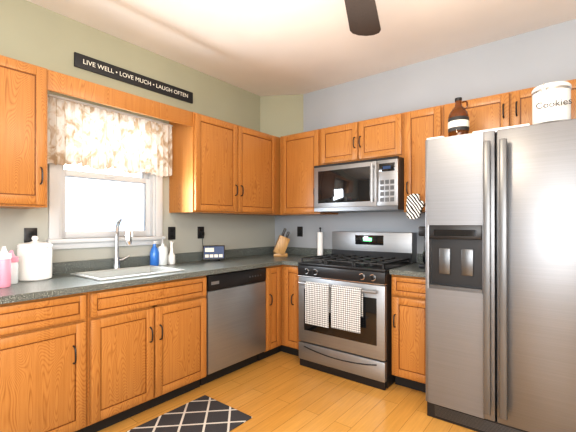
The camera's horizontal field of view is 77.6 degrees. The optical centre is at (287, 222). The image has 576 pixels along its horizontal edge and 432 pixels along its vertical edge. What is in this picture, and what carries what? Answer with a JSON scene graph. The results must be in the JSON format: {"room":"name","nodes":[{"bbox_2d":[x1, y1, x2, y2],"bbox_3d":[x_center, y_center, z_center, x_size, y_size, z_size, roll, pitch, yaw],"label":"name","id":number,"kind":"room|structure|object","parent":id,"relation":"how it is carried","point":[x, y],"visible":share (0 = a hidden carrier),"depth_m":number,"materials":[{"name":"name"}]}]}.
{"room":"kitchen","nodes":[
{"label":"kitchen","id":0,"kind":"room"},
{"bbox_2d":[0,0,274,262],"bbox_3d":[-2.051,-0.099,2.199,0.150,2.826,6.190,0,0,38],"label":"wall","id":1,"kind":"structure","parent":0,"point":[36,34],"depth_m":2.98,"materials":[{"name":"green paint"}]},
{"bbox_2d":[0,55,47,208],"bbox_3d":[-1.793,-0.526,2.071,0.411,0.860,0.608,0,0,38],"label":"upper cabinet","id":2,"kind":"object","parent":1,"relation":"attached to","point":[23,135],"visible":1,"depth_m":2.10,"materials":[{"name":"brown wood"}]},
{"bbox_2d":[24,228,36,242],"bbox_3d":[-1.754,0.093,2.442,0.010,0.118,0.076,0,0,38],"label":"electrical outlet","id":3,"kind":"object","parent":1,"relation":"attached to","point":[29,233],"visible":0.6,"depth_m":2.43,"materials":[{"name":"black plastic"}]},
{"bbox_2d":[46,94,165,249],"bbox_3d":[-1.458,-0.359,2.913,0.195,1.100,0.920,0,0,38],"label":"window","id":4,"kind":"structure","parent":1,"relation":"in","point":[153,211],"depth_m":2.82,"materials":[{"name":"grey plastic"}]},
{"bbox_2d":[47,94,172,176],"bbox_3d":[-1.377,-0.642,2.818,0.057,0.487,1.075,0,0,38],"label":"curtain valance","id":5,"kind":"object","parent":4,"relation":"attached to","point":[94,137],"visible":0.92,"depth_m":2.76,"materials":[{"name":"fabric"}]},
{"bbox_2d":[74,52,192,103],"bbox_3d":[-1.256,-1.213,3.067,0.020,0.104,1.055,0,0,38],"label":"sign","id":6,"kind":"object","parent":1,"relation":"attached to","point":[87,63],"visible":1,"depth_m":2.98,"materials":[{"name":"black wood"}]},
{"bbox_2d":[168,227,174,239],"bbox_3d":[-1.072,0.096,3.304,0.010,0.118,0.076,0,0,38],"label":"electrical outlet","id":7,"kind":"object","parent":1,"relation":"attached to","point":[171,233],"visible":1,"depth_m":3.30,"materials":[{"name":"black plastic"}]},
{"bbox_2d":[198,227,204,244],"bbox_3d":[-0.870,0.128,3.509,0.072,0.166,0.072,0,0,38],"label":"electrical outlet","id":8,"kind":"object","parent":1,"relation":"attached to","point":[201,233],"visible":0.85,"depth_m":3.49,"materials":[{"name":"black plastic"}]},
{"bbox_2d":[169,112,244,214],"bbox_3d":[-0.767,-0.522,3.397,0.374,0.860,0.570,0,0,38],"label":"upper cabinet","id":9,"kind":"object","parent":1,"relation":"attached to","point":[220,166],"depth_m":3.22,"materials":[{"name":"brown wood"}]},
{"bbox_2d":[47,70,191,126],"bbox_3d":[-1.166,-0.891,2.657,0.023,0.124,1.083,0,0,38],"label":"valance board","id":10,"kind":"object","parent":9,"relation":"attached to","point":[61,83],"visible":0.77,"depth_m":2.55,"materials":[{"name":"brown wood"}]},
{"bbox_2d":[245,127,276,215],"bbox_3d":[-0.472,-0.521,3.769,0.374,0.860,0.620,0,0,38],"label":"upper cabinet","id":11,"kind":"object","parent":1,"relation":"attached to","point":[260,148],"depth_m":3.71,"materials":[{"name":"brown wood"}]},
{"bbox_2d":[277,137,286,215],"bbox_3d":[-0.166,-0.520,4.156,0.374,0.860,0.477,0,0,38],"label":"upper cabinet","id":12,"kind":"object","parent":1,"relation":"attached to","point":[278,139],"depth_m":3.97,"materials":[{"name":"brown wood"}]},
{"bbox_2d":[260,94,302,137],"bbox_3d":[-0.075,-1.230,4.224,0.440,0.552,0.265,0,0,38],"label":"wall","id":13,"kind":"structure","parent":0,"point":[281,115],"depth_m":4.22,"materials":[{"name":"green paint"}]},
{"bbox_2d":[98,351,476,431],"bbox_3d":[-0.220,1.360,0.650,4.940,0.100,6.340,0,0,38],"label":"floor","id":14,"kind":"structure","parent":0,"point":[280,391],"depth_m":2.62,"materials":[{"name":"brown wood"}]},
{"bbox_2d":[0,292,86,431],"bbox_3d":[-1.601,0.860,2.085,0.691,0.906,0.575,0,0,38],"label":"base cabinet","id":15,"kind":"object","parent":14,"relation":"on","point":[43,364],"visible":1,"depth_m":1.94,"materials":[{"name":"brown wood"}]},
{"bbox_2d":[81,275,206,431],"bbox_3d":[-1.145,0.862,2.660,0.691,0.906,0.886,0,0,38],"label":"base cabinet","id":16,"kind":"object","parent":14,"relation":"on","point":[146,346],"visible":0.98,"depth_m":2.40,"materials":[{"name":"brown wood"}]},
{"bbox_2d":[126,395,251,431],"bbox_3d":[-1.085,1.308,1.749,0.500,0.008,2.090,0,0,38],"label":"rug","id":17,"kind":"object","parent":14,"relation":"on","point":[204,413],"visible":0.98,"depth_m":2.38,"materials":[{"name":"black fabric"}]},
{"bbox_2d":[200,267,265,385],"bbox_3d":[-0.666,0.866,3.287,0.645,0.901,0.678,0,0,38],"label":"dishwasher","id":18,"kind":"object","parent":14,"relation":"on","point":[236,320],"visible":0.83,"depth_m":3.05,"materials":[{"name":"metal"}]},
{"bbox_2d":[258,265,300,360],"bbox_3d":[-0.083,0.865,3.828,0.905,0.906,0.882,0,0,38],"label":"base cabinet","id":19,"kind":"object","parent":14,"relation":"on","point":[282,308],"visible":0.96,"depth_m":3.47,"materials":[{"name":"brown wood"}]},
{"bbox_2d":[0,217,316,303],"bbox_3d":[-0.836,0.262,3.051,0.690,0.620,3.037,0,0,38],"label":"countertop","id":20,"kind":"structure","parent":19,"relation":"on","point":[76,277],"depth_m":2.71,"materials":[{"name":"grey stone"}]},
{"bbox_2d":[0,246,11,287],"bbox_3d":[-1.620,0.249,2.042,0.070,0.233,0.070,0,0,38],"label":"baby bottle","id":21,"kind":"object","parent":20,"relation":"on","point":[5,267],"visible":1,"depth_m":2.02,"materials":[{"name":"pink plastic"}]},
{"bbox_2d":[9,250,18,284],"bbox_3d":[-1.661,0.265,2.151,0.070,0.203,0.070,0,0,38],"label":"baby bottle","id":22,"kind":"object","parent":20,"relation":"on","point":[14,268],"visible":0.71,"depth_m":2.14,"materials":[{"name":"white plastic"}]},
{"bbox_2d":[16,236,52,280],"bbox_3d":[-1.647,0.225,2.331,0.196,0.283,0.196,0,0,38],"label":"canister","id":23,"kind":"object","parent":20,"relation":"on","point":[35,260],"visible":1,"depth_m":2.26,"materials":[{"name":"white ceramic"}]},
{"bbox_2d":[112,217,132,269],"bbox_3d":[-1.268,0.159,2.816,0.245,0.417,0.135,0,0,38],"label":"faucet","id":24,"kind":"object","parent":20,"relation":"on","point":[118,263],"depth_m":2.83,"materials":[{"name":"silver metal"}]},
{"bbox_2d":[70,265,184,303],"bbox_3d":[-1.167,0.463,2.639,0.460,0.215,0.630,0,0,38],"label":"sink","id":25,"kind":"object","parent":20,"relation":"in","point":[140,271],"depth_m":2.69,"materials":[{"name":"white ceramic"}]},
{"bbox_2d":[150,241,158,265],"bbox_3d":[-1.151,0.262,3.086,0.075,0.214,0.075,0,0,38],"label":"soap bottle","id":26,"kind":"object","parent":20,"relation":"on","point":[154,256],"visible":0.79,"depth_m":3.06,"materials":[{"name":"blue plastic"}]},
{"bbox_2d":[158,237,167,264],"bbox_3d":[-1.101,0.245,3.142,0.086,0.247,0.086,0,0,38],"label":"soap dispenser","id":27,"kind":"object","parent":20,"relation":"on","point":[163,253],"visible":0.96,"depth_m":3.11,"materials":[{"name":"white plastic"}]},
{"bbox_2d":[168,241,175,263],"bbox_3d":[-1.045,0.265,3.212,0.070,0.208,0.069,0,0,38],"label":"bottle","id":28,"kind":"object","parent":20,"relation":"on","point":[171,257],"visible":0.98,"depth_m":3.19,"materials":[{"name":"white ceramic"}]},
{"bbox_2d":[203,245,224,260],"bbox_3d":[-0.729,0.295,3.518,0.210,0.149,0.091,0,0,-14],"label":"smart display","id":29,"kind":"object","parent":20,"relation":"on","point":[213,252],"visible":1,"depth_m":3.49,"materials":[{"name":"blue plastic"}]},
{"bbox_2d":[273,228,289,256],"bbox_3d":[-0.072,0.215,3.987,0.183,0.313,0.100,0,0,-7],"label":"knife block","id":30,"kind":"object","parent":20,"relation":"on","point":[281,245],"visible":1,"depth_m":3.94,"materials":[{"name":"brown wood"}]},
{"bbox_2d":[284,249,331,265],"bbox_3d":[0.252,0.349,3.697,0.215,0.123,0.672,0,0,38],"label":"countertop","id":31,"kind":"structure","parent":19,"relation":"on","point":[294,255],"depth_m":3.98,"materials":[{"name":"grey stone"}]},
{"bbox_2d":[317,227,322,255],"bbox_3d":[0.353,0.210,3.923,0.100,0.322,0.100,0,0,38],"label":"paper towel","id":32,"kind":"object","parent":31,"relation":"on","point":[319,243],"visible":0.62,"depth_m":3.90,"materials":[{"name":"white paper"}]},
{"bbox_2d":[298,231,416,389],"bbox_3d":[0.627,0.704,3.305,0.845,1.228,0.808,0,0,38],"label":"stove","id":33,"kind":"object","parent":14,"relation":"on","point":[345,313],"visible":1,"depth_m":3.03,"materials":[{"name":"silver metal"}]},
{"bbox_2d":[391,275,425,392],"bbox_3d":[1.138,0.863,2.985,0.339,0.906,0.691,0,0,38],"label":"base cabinet","id":34,"kind":"object","parent":14,"relation":"on","point":[408,336],"visible":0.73,"depth_m":2.76,"materials":[{"name":"brown wood"}]},
{"bbox_2d":[389,253,424,277],"bbox_3d":[1.143,0.346,2.992,0.339,0.123,0.672,0,0,38],"label":"countertop","id":35,"kind":"structure","parent":34,"relation":"on","point":[413,269],"depth_m":2.83,"materials":[{"name":"grey stone"}]},
{"bbox_2d":[418,226,424,267],"bbox_3d":[1.185,0.199,2.959,0.150,0.340,0.200,0,0,38],"label":"coffee maker","id":36,"kind":"object","parent":35,"relation":"on","point":[421,229],"visible":0.25,"depth_m":2.91,"materials":[{"name":"black plastic"}]},
{"bbox_2d":[425,119,575,431],"bbox_3d":[1.552,0.368,2.477,0.925,1.889,0.960,0,0,38],"label":"fridge","id":37,"kind":"object","parent":14,"relation":"on","point":[500,259],"visible":1,"depth_m":2.13,"materials":[{"name":"metal"}]},
{"bbox_2d":[448,97,468,136],"bbox_3d":[1.172,-0.718,2.462,0.133,0.279,0.133,0,0,38],"label":"growler","id":38,"kind":"object","parent":37,"relation":"on","point":[458,120],"visible":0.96,"depth_m":2.41,"materials":[{"name":"orange glass"}]},
{"bbox_2d":[531,81,571,124],"bbox_3d":[1.548,-0.696,2.107,0.194,0.232,0.204,0,0,38],"label":"cookie jar","id":39,"kind":"object","parent":37,"relation":"on","point":[551,101],"visible":0.98,"depth_m":2.04,"materials":[{"name":"white ceramic"}]},
{"bbox_2d":[27,0,575,95],"bbox_3d":[-0.220,-1.566,0.658,4.940,0.100,6.340,0,0,38],"label":"ceiling","id":40,"kind":"structure","parent":0,"point":[274,47],"depth_m":2.83,"materials":[{"name":"paint"}]},
{"bbox_2d":[344,0,380,35],"bbox_3d":[0.260,-1.248,1.495,1.061,0.529,1.061,0,0,-27],"label":"fan","id":41,"kind":"object","parent":40,"relation":"hanging from","point":[363,17],"visible":1,"depth_m":1.97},
{"bbox_2d":[275,19,575,253],"bbox_3d":[1.760,-0.096,3.034,4.790,2.826,0.150,0,0,38],"label":"wall","id":42,"kind":"structure","parent":0,"point":[536,58],"depth_m":3.34,"materials":[{"name":"grey paint"}]},
{"bbox_2d":[297,227,302,236],"bbox_3d":[0.140,0.102,4.211,0.076,0.118,0.010,0,0,38],"label":"electrical outlet","id":43,"kind":"object","parent":42,"relation":"attached to","point":[299,231],"visible":1,"depth_m":4.21,"materials":[{"name":"black plastic"}]},
{"bbox_2d":[280,129,337,214],"bbox_3d":[0.211,-0.521,3.901,0.530,0.860,0.411,0,0,38],"label":"upper cabinet","id":44,"kind":"object","parent":42,"relation":"attached to","point":[300,156],"visible":0.69,"depth_m":3.77,"materials":[{"name":"brown wood"}]},
{"bbox_2d":[321,113,403,164],"bbox_3d":[0.754,-0.757,3.471,0.853,0.390,0.411,0,0,38],"label":"upper cabinet","id":45,"kind":"object","parent":42,"relation":"attached to","point":[379,137],"visible":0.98,"depth_m":3.30,"materials":[{"name":"brown wood"}]},
{"bbox_2d":[314,156,403,212],"bbox_3d":[0.720,-0.335,3.425,0.845,0.449,0.522,0,0,38],"label":"microwave","id":46,"kind":"object","parent":45,"relation":"attached to","point":[373,185],"visible":1,"depth_m":3.21,"materials":[{"name":"metal"}]},
{"bbox_2d":[404,105,443,218],"bbox_3d":[1.216,-0.491,3.104,0.323,0.925,0.413,0,0,38],"label":"upper cabinet","id":47,"kind":"object","parent":42,"relation":"attached to","point":[421,126],"visible":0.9,"depth_m":2.99,"materials":[{"name":"brown wood"}]},
{"bbox_2d":[444,79,575,136],"bbox_3d":[1.718,-0.784,2.709,0.950,0.340,0.411,0,0,38],"label":"upper cabinet","id":48,"kind":"object","parent":42,"relation":"attached to","point":[511,108],"visible":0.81,"depth_m":2.63,"materials":[{"name":"brown wood"}]},
{"label":"outside","id":49,"kind":"structure","parent":0,"visible":0},
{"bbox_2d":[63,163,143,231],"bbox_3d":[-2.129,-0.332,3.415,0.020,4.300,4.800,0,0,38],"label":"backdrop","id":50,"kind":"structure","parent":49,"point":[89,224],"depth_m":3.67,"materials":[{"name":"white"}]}
]}

